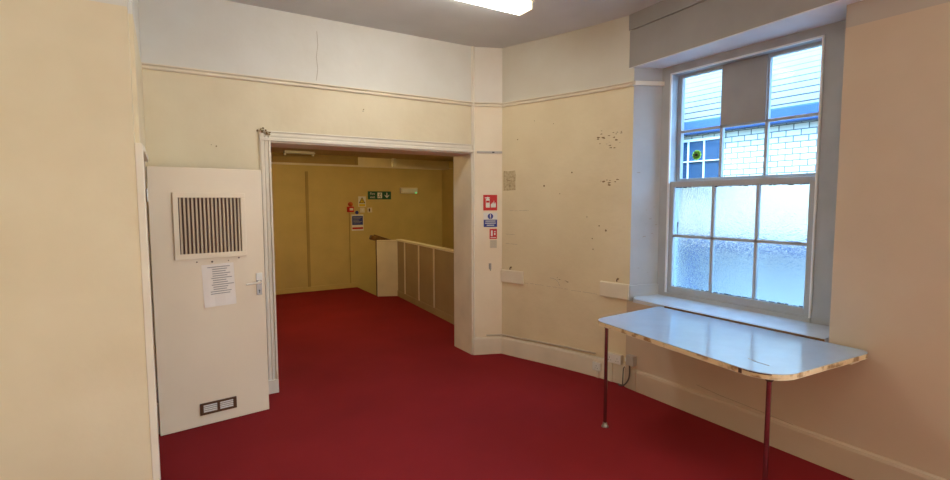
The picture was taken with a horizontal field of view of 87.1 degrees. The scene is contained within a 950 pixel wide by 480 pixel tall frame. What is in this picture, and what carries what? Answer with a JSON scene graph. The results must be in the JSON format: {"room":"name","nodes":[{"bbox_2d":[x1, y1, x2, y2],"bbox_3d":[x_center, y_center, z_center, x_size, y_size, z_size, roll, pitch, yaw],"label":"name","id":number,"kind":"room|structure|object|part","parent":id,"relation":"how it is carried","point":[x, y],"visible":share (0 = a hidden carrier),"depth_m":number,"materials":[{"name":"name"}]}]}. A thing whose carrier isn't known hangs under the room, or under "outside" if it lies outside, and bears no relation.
{"room":"empty office room","nodes":[
{"label":"empty office room","id":0,"kind":"room"},
{"bbox_2d":[0,0,159,479],"bbox_3d":[-2.646,-0.187,2.893,1.245,3.235,1.305,-3,5,-32],"label":"wall","id":1,"kind":"structure","parent":0,"point":[74,405],"depth_m":2.52,"materials":[{"name":"beige paint"}]},
{"bbox_2d":[134,143,160,479],"bbox_3d":[-2.065,0.436,3.092,0.140,1.960,0.960,-3,5,-32],"label":"door frame","id":2,"kind":"structure","parent":1,"relation":"attached to","point":[141,155],"depth_m":2.72,"materials":[{"name":"white paint"}]},
{"bbox_2d":[146,166,268,435],"bbox_3d":[-1.922,0.424,3.662,0.748,1.885,0.106,-4,6,-38],"label":"door","id":3,"kind":"structure","parent":1,"relation":"in","point":[212,362],"depth_m":3.64,"materials":[{"name":"paint"}]},
{"bbox_3d":[-1.917,-0.104,3.630,0.473,0.473,0.017,-4,6,-38],"label":"louvre frame","id":4,"kind":"part","parent":3,"relation":"part of","materials":[{"name":"paint"}]},
{"bbox_2d":[201,262,235,307],"bbox_3d":[-1.887,0.331,3.690,0.224,0.318,0.008,-4,6,-38],"label":"paper notice","id":5,"kind":"object","parent":3,"relation":"attached to","point":[218,280],"visible":1,"depth_m":3.69,"materials":[{"name":"white paper"}]},
{"bbox_2d":[200,396,236,415],"bbox_3d":[-1.915,1.239,3.737,0.248,0.087,0.011,-4,6,-38],"label":"vent","id":6,"kind":"object","parent":3,"relation":"attached to","point":[221,404],"depth_m":3.73,"materials":[{"name":"brown metal"}]},
{"bbox_3d":[-1.675,0.328,3.806,0.051,0.022,0.128,2,5,27],"label":"lever","id":7,"kind":"part","parent":3,"relation":"part of","materials":[{"name":"white paint"}]},
{"bbox_3d":[-1.669,0.364,3.869,0.040,0.120,0.006,-4,6,-38],"label":"handle plate","id":8,"kind":"part","parent":3,"relation":"part of","materials":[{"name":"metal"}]},
{"bbox_2d":[138,0,471,378],"bbox_3d":[-1.800,-0.304,4.379,4.452,3.235,0.418,-3,5,-32],"label":"wall","id":9,"kind":"structure","parent":0,"point":[192,121],"depth_m":4.26,"materials":[{"name":"beige paint"}]},
{"bbox_2d":[259,130,472,393],"bbox_3d":[-0.903,0.165,4.753,2.066,2.238,0.032,-3,5,-32],"label":"door frame","id":10,"kind":"structure","parent":9,"relation":"attached to","point":[264,140],"depth_m":4.27,"materials":[{"name":"white paint"}]},
{"bbox_2d":[141,62,633,106],"bbox_3d":[-0.635,-1.358,4.529,3.872,0.044,1.136,-1,5,-9],"label":"rail","id":11,"kind":"object","parent":9,"relation":"attached to","point":[151,66],"visible":0.98,"depth_m":4.45,"materials":[{"name":"beige paint"}]},
{"bbox_2d":[471,46,474,354],"bbox_3d":[-0.019,-0.377,5.266,0.033,3.235,0.025,-3,5,-32],"label":"trim","id":12,"kind":"structure","parent":9,"relation":"attached to","point":[472,47],"depth_m":5.26,"materials":[{"name":"white paint"}]},
{"bbox_2d":[271,147,452,160],"bbox_3d":[-2.496,-1.839,7.912,8.400,0.750,6.515,-3,5,-32],"label":"ceiling","id":13,"kind":"structure","parent":0,"point":[273,149],"depth_m":9.12,"materials":[{"name":"paint"}]},
{"bbox_2d":[283,150,314,155],"bbox_3d":[-2.977,-1.468,8.476,0.500,0.075,0.100,-3,5,-32],"label":"ceiling light","id":14,"kind":"object","parent":13,"relation":"attached to","point":[285,152],"visible":1,"depth_m":8.43,"materials":[{"name":"grey plastic"}]},
{"bbox_2d":[271,152,453,294],"bbox_3d":[-1.970,0.643,7.260,8.200,4.100,4.535,-3,5,-32],"label":"wall","id":15,"kind":"structure","parent":0,"point":[316,244],"depth_m":9.42,"materials":[{"name":"paint"}]},
{"bbox_3d":[-4.427,-1.397,8.173,5.150,0.165,0.100,-3,5,-32],"label":"infill panel","id":16,"kind":"part","parent":15,"relation":"part of","materials":[{"name":"beige paint"}]},
{"bbox_2d":[276,282,356,294],"bbox_3d":[-4.439,0.972,8.317,5.080,0.090,0.020,-3,5,-32],"label":"baseboard","id":17,"kind":"structure","parent":15,"relation":"attached to","point":[346,285],"depth_m":9.23,"materials":[{"name":"paint"}]},
{"bbox_2d":[347,206,353,211],"bbox_3d":[-2.358,-0.581,9.461,0.125,0.105,0.054,-3,5,-32],"label":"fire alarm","id":18,"kind":"object","parent":15,"relation":"attached to","point":[349,209],"visible":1,"depth_m":9.44,"materials":[{"name":"red plastic"}]},
{"bbox_2d":[351,214,363,230],"bbox_3d":[-2.249,-0.334,9.576,0.235,0.310,0.004,-3,5,-32],"label":"notice","id":19,"kind":"object","parent":15,"relation":"attached to","point":[357,219],"visible":1,"depth_m":9.58,"materials":[{"name":"paper"}]},
{"bbox_3d":[-3.137,-1.363,8.992,8.200,0.035,0.110,-3,5,-32],"label":"rail","id":20,"kind":"part","parent":15,"relation":"part of","materials":[{"name":"beige paint"}]},
{"bbox_2d":[358,196,365,206],"bbox_3d":[-2.167,-0.737,9.596,0.150,0.200,0.006,-3,5,-32],"label":"warning sign","id":21,"kind":"object","parent":15,"relation":"attached to","point":[361,199],"visible":1,"depth_m":9.60,"materials":[{"name":"yellow plastic"}]},
{"bbox_2d":[368,191,390,198],"bbox_3d":[-1.863,-0.872,9.769,0.475,0.155,0.012,-3,5,-32],"label":"exit sign","id":22,"kind":"object","parent":15,"relation":"attached to","point":[371,194],"visible":1,"depth_m":9.77,"materials":[{"name":"green plastic"}]},
{"bbox_2d":[369,235,390,295],"bbox_3d":[-0.961,0.477,9.368,2.184,1.239,0.128,-4,6,-37],"label":"handrail","id":23,"kind":"object","parent":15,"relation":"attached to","point":[375,238],"visible":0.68,"depth_m":8.78,"materials":[{"name":"brown wood"}]},
{"bbox_3d":[-1.712,0.555,8.837,0.060,1.170,0.060,-3,5,-32],"label":"post","id":24,"kind":"part","parent":23,"relation":"part of","materials":[{"name":"brown wood"}]},
{"bbox_3d":[-0.928,0.247,9.370,2.106,0.782,0.070,-3,6,-36],"label":"rail","id":25,"kind":"part","parent":23,"relation":"part of","materials":[{"name":"brown wood"}]},
{"bbox_3d":[-1.610,-1.539,9.925,0.070,0.165,0.070,-3,5,-32],"label":"post","id":26,"kind":"part","parent":15,"relation":"part of","materials":[{"name":"paint"}]},
{"bbox_2d":[400,188,417,193],"bbox_3d":[-1.330,-0.993,10.058,0.370,0.115,0.067,-3,5,-32],"label":"emergency light","id":27,"kind":"object","parent":15,"relation":"attached to","point":[402,190],"visible":1,"depth_m":10.04,"materials":[{"name":"white plastic"}]},
{"bbox_2d":[358,157,448,167],"bbox_3d":[-4.135,0.019,10.820,8.300,4.800,0.100,-3,5,-32],"label":"wall","id":28,"kind":"structure","parent":0,"point":[361,160],"depth_m":12.12,"materials":[{"name":"beige paint"}]},
{"bbox_2d":[226,0,661,47],"bbox_3d":[0.585,-1.810,1.527,5.650,0.200,7.610,-3,5,-32],"label":"ceiling","id":29,"kind":"structure","parent":0,"point":[452,21],"depth_m":4.30,"materials":[{"name":"paint"}]},
{"bbox_2d":[458,0,534,15],"bbox_3d":[-0.227,-1.833,3.627,1.530,0.077,0.190,-3,5,-32],"label":"ceiling light","id":30,"kind":"object","parent":29,"relation":"attached to","point":[519,7],"visible":1,"depth_m":3.89,"materials":[{"name":"white plastic"}]},
{"bbox_2d":[629,0,861,68],"bbox_3d":[2.871,-1.526,2.016,0.874,0.451,5.800,-3,5,-32],"label":"beam","id":31,"kind":"structure","parent":29,"relation":"attached to","point":[667,33],"depth_m":3.63,"materials":[{"name":"paint"}]},
{"bbox_2d":[449,161,452,168],"bbox_3d":[-2.465,0.233,8.030,8.400,4.800,6.615,-3,5,-32],"label":"wall","id":32,"kind":"structure","parent":0,"point":[450,162],"depth_m":12.67,"materials":[{"name":"paint"}]},
{"bbox_2d":[474,47,501,336],"bbox_3d":[0.118,-0.400,5.553,0.376,3.235,0.519,-1,5,-13],"label":"wall strip","id":33,"kind":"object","parent":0,"point":[487,61],"visible":0.5,"depth_m":5.28,"materials":[{"name":"beige paint"}]},
{"bbox_2d":[477,151,501,153],"bbox_3d":[0.154,-0.922,5.254,0.270,0.023,0.022,-1,5,-10],"label":"trim","id":34,"kind":"structure","parent":33,"relation":"attached to","point":[496,152],"depth_m":5.25,"materials":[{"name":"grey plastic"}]},
{"bbox_2d":[483,195,496,209],"bbox_3d":[0.161,-0.396,5.300,0.150,0.165,0.005,-1,5,-10],"label":"fire extinguisher sign","id":35,"kind":"object","parent":33,"relation":"attached to","point":[489,201],"visible":1,"depth_m":5.30,"materials":[{"name":"red plastic"}]},
{"bbox_2d":[483,212,496,226],"bbox_3d":[0.164,-0.215,5.314,0.150,0.155,0.004,-1,5,-10],"label":"sign","id":36,"kind":"object","parent":33,"relation":"attached to","point":[489,218],"visible":1,"depth_m":5.31,"materials":[{"name":"blue plastic"}]},
{"bbox_2d":[490,240,496,247],"bbox_3d":[0.197,0.043,5.342,0.075,0.085,0.002,-1,5,-10],"label":"label","id":37,"kind":"object","parent":33,"relation":"attached to","point":[493,243],"visible":1,"depth_m":5.34,"materials":[{"name":"grey plastic"}]},
{"bbox_2d":[490,229,496,238],"bbox_3d":[0.195,-0.064,5.332,0.080,0.108,0.004,-1,5,-10],"label":"sign","id":38,"kind":"object","parent":33,"relation":"attached to","point":[493,232],"visible":1,"depth_m":5.33,"materials":[{"name":"red plastic"}]},
{"bbox_2d":[159,287,853,479],"bbox_3d":[-1.151,1.426,3.363,5.445,0.060,11.930,-3,5,-32],"label":"floor","id":39,"kind":"structure","parent":0,"point":[372,387],"depth_m":3.73,"materials":[{"name":"red carpet"}]},
{"bbox_2d":[377,239,453,324],"bbox_3d":[-0.671,0.732,7.395,0.411,1.295,3.396,-3,5,-32],"label":"balustrade","id":40,"kind":"object","parent":39,"relation":"on","point":[420,274],"visible":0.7,"depth_m":7.80,"materials":[{"name":"paint"}]},
{"bbox_3d":[-1.517,0.501,8.711,0.342,0.955,0.070,-1,4,-7],"label":"panel","id":41,"kind":"part","parent":40,"relation":"part of","materials":[{"name":"beige paint"}]},
{"bbox_3d":[-0.579,0.107,7.277,0.103,0.030,3.183,-2,5,-28],"label":"rail","id":42,"kind":"part","parent":40,"relation":"part of","materials":[{"name":"beige paint"}]},
{"bbox_3d":[-0.609,1.036,7.327,0.012,0.100,3.173,-2,5,-28],"label":"skirting","id":43,"kind":"part","parent":40,"relation":"part of","materials":[{"name":"paint"}]},
{"bbox_2d":[598,306,867,479],"bbox_3d":[1.505,1.002,3.278,0.903,0.787,1.461,-3,5,-32],"label":"table","id":44,"kind":"object","parent":39,"relation":"on","point":[769,355],"visible":1,"depth_m":3.01,"materials":[{"name":"white laminate"}]},
{"bbox_3d":[0.951,0.981,3.635,0.025,0.735,0.025,-3,5,-32],"label":"leg","id":45,"kind":"part","parent":44,"relation":"part of","materials":[{"name":"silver metal"}]},
{"bbox_3d":[1.496,1.063,2.567,0.025,0.735,0.025,-3,5,-32],"label":"leg","id":46,"kind":"part","parent":44,"relation":"part of","materials":[{"name":"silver metal"}]},
{"bbox_2d":[502,15,634,363],"bbox_3d":[0.846,-0.365,5.088,0.698,3.235,1.990,-3,5,-32],"label":"wall","id":47,"kind":"structure","parent":0,"point":[567,162],"depth_m":4.82,"materials":[{"name":"beige paint"}]},
{"bbox_2d":[501,269,523,283],"bbox_3d":[0.392,0.389,5.287,0.286,0.133,0.025,4,6,40],"label":"wall block","id":48,"kind":"object","parent":47,"relation":"attached to","point":[509,276],"visible":1,"depth_m":5.27,"materials":[{"name":"beige paint"}]},
{"bbox_2d":[486,334,595,353],"bbox_3d":[0.659,1.044,5.096,1.232,0.033,0.132,3,5,35],"label":"cable conduit","id":49,"kind":"object","parent":47,"relation":"attached to","point":[488,334],"visible":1,"depth_m":5.09,"materials":[{"name":"paint"}]},
{"bbox_2d":[474,336,624,383],"bbox_3d":[0.729,1.168,5.018,1.658,0.190,0.232,3,5,33],"label":"baseboard","id":50,"kind":"structure","parent":47,"relation":"attached to","point":[541,353],"depth_m":5.07,"materials":[{"name":"beige paint"}]},
{"bbox_2d":[592,361,601,370],"bbox_3d":[1.146,1.180,4.679,0.088,0.080,0.044,4,6,44],"label":"wall socket","id":51,"kind":"object","parent":47,"relation":"attached to","point":[597,366],"visible":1,"depth_m":4.66,"materials":[{"name":"white plastic"}]},
{"bbox_2d":[608,362,612,381],"bbox_3d":[1.242,1.205,4.573,0.022,0.174,0.032,-4,6,-44],"label":"cable trunking","id":52,"kind":"object","parent":47,"relation":"attached to","point":[610,364],"visible":1,"depth_m":4.56,"materials":[{"name":"white plastic"}]},
{"bbox_2d":[600,281,629,299],"bbox_3d":[1.260,0.454,4.522,0.024,0.137,0.288,-4,6,-44],"label":"wall block","id":53,"kind":"object","parent":47,"relation":"attached to","point":[607,289],"visible":1,"depth_m":4.51,"materials":[{"name":"beige paint"}]},
{"bbox_2d":[608,352,622,364],"bbox_3d":[1.267,1.076,4.546,0.044,0.086,0.155,-4,6,-44],"label":"wall socket","id":54,"kind":"object","parent":47,"relation":"attached to","point":[614,358],"visible":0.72,"depth_m":4.52,"materials":[{"name":"white plastic"}]},
{"bbox_2d":[625,0,949,479],"bbox_3d":[2.914,0.077,2.224,0.438,2.790,5.900,-3,5,-32],"label":"wall","id":55,"kind":"structure","parent":0,"point":[890,293],"depth_m":2.82,"materials":[{"name":"beige paint"}]},
{"bbox_2d":[625,354,636,366],"bbox_3d":[1.358,1.049,4.370,0.051,0.088,0.100,-3,5,-32],"label":"power adapter","id":56,"kind":"object","parent":55,"relation":"attached to","point":[631,360],"visible":1,"depth_m":4.34,"materials":[{"name":"grey plastic"}]},
{"bbox_2d":[618,366,629,385],"bbox_3d":[1.315,1.197,4.424,0.032,0.219,0.140,-2,5,-27],"label":"power cable","id":57,"kind":"object","parent":56,"relation":"attached to","point":[629,366],"visible":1,"depth_m":4.38,"materials":[{"name":"black plastic"}]},
{"bbox_3d":[1.505,-1.344,4.293,0.283,0.037,0.024,-1,4,-7],"label":"picture rail","id":58,"kind":"part","parent":55,"relation":"part of","materials":[{"name":"white paint"}]},
{"bbox_2d":[633,294,829,341],"bbox_3d":[1.868,0.557,3.801,0.271,0.052,1.532,-3,5,-32],"label":"windowsill","id":59,"kind":"object","parent":55,"relation":"attached to","point":[785,324],"visible":0.75,"depth_m":3.67,"materials":[{"name":"paint"}]},
{"bbox_2d":[664,306,824,341],"bbox_3d":[1.845,0.587,3.570,0.012,0.028,1.160,-3,5,-32],"label":"trim","id":60,"kind":"structure","parent":55,"relation":"attached to","point":[696,313],"depth_m":3.47,"materials":[{"name":"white wood"}]},
{"bbox_2d":[657,20,845,325],"bbox_3d":[2.066,-0.435,3.799,0.168,2.030,1.530,-3,5,-32],"label":"window","id":61,"kind":"structure","parent":55,"relation":"in","point":[763,244],"depth_m":3.72,"materials":[{"name":"paint"}]},
{"bbox_3d":[1.997,0.013,3.869,0.040,0.959,1.143,-3,5,-32],"label":"sash","id":62,"kind":"part","parent":61,"relation":"part of","materials":[{"name":"paint"}]},
{"bbox_3d":[1.996,0.007,3.869,0.004,0.853,1.047,-3,5,-32],"label":"frosted glass","id":63,"kind":"part","parent":61,"relation":"part of","materials":[{"name":"white"}]},
{"bbox_3d":[2.063,-0.917,3.839,0.040,0.945,1.143,-3,5,-32],"label":"sash","id":64,"kind":"part","parent":61,"relation":"part of","materials":[{"name":"paint"}]},
{"bbox_2d":[624,366,946,479],"bbox_3d":[2.806,1.392,2.076,0.025,0.190,5.591,-3,5,-32],"label":"baseboard","id":65,"kind":"structure","parent":55,"relation":"attached to","point":[855,463],"depth_m":3.31,"materials":[{"name":"beige paint"}]},
{"label":"outside","id":66,"kind":"structure","parent":0,"visible":0},
{"bbox_3d":[5.351,4.054,8.342,10.500,0.100,24.000,-3,5,-32],"label":"ground","id":67,"kind":"structure","parent":66,"visible":0},
{"bbox_2d":[683,46,821,178],"bbox_3d":[5.299,-0.372,7.971,4.480,8.783,20.000,-3,5,-32],"label":"brick building","id":68,"kind":"structure","parent":67,"relation":"on","point":[795,76],"depth_m":6.66,"materials":[{"name":"brick"}]}
]}

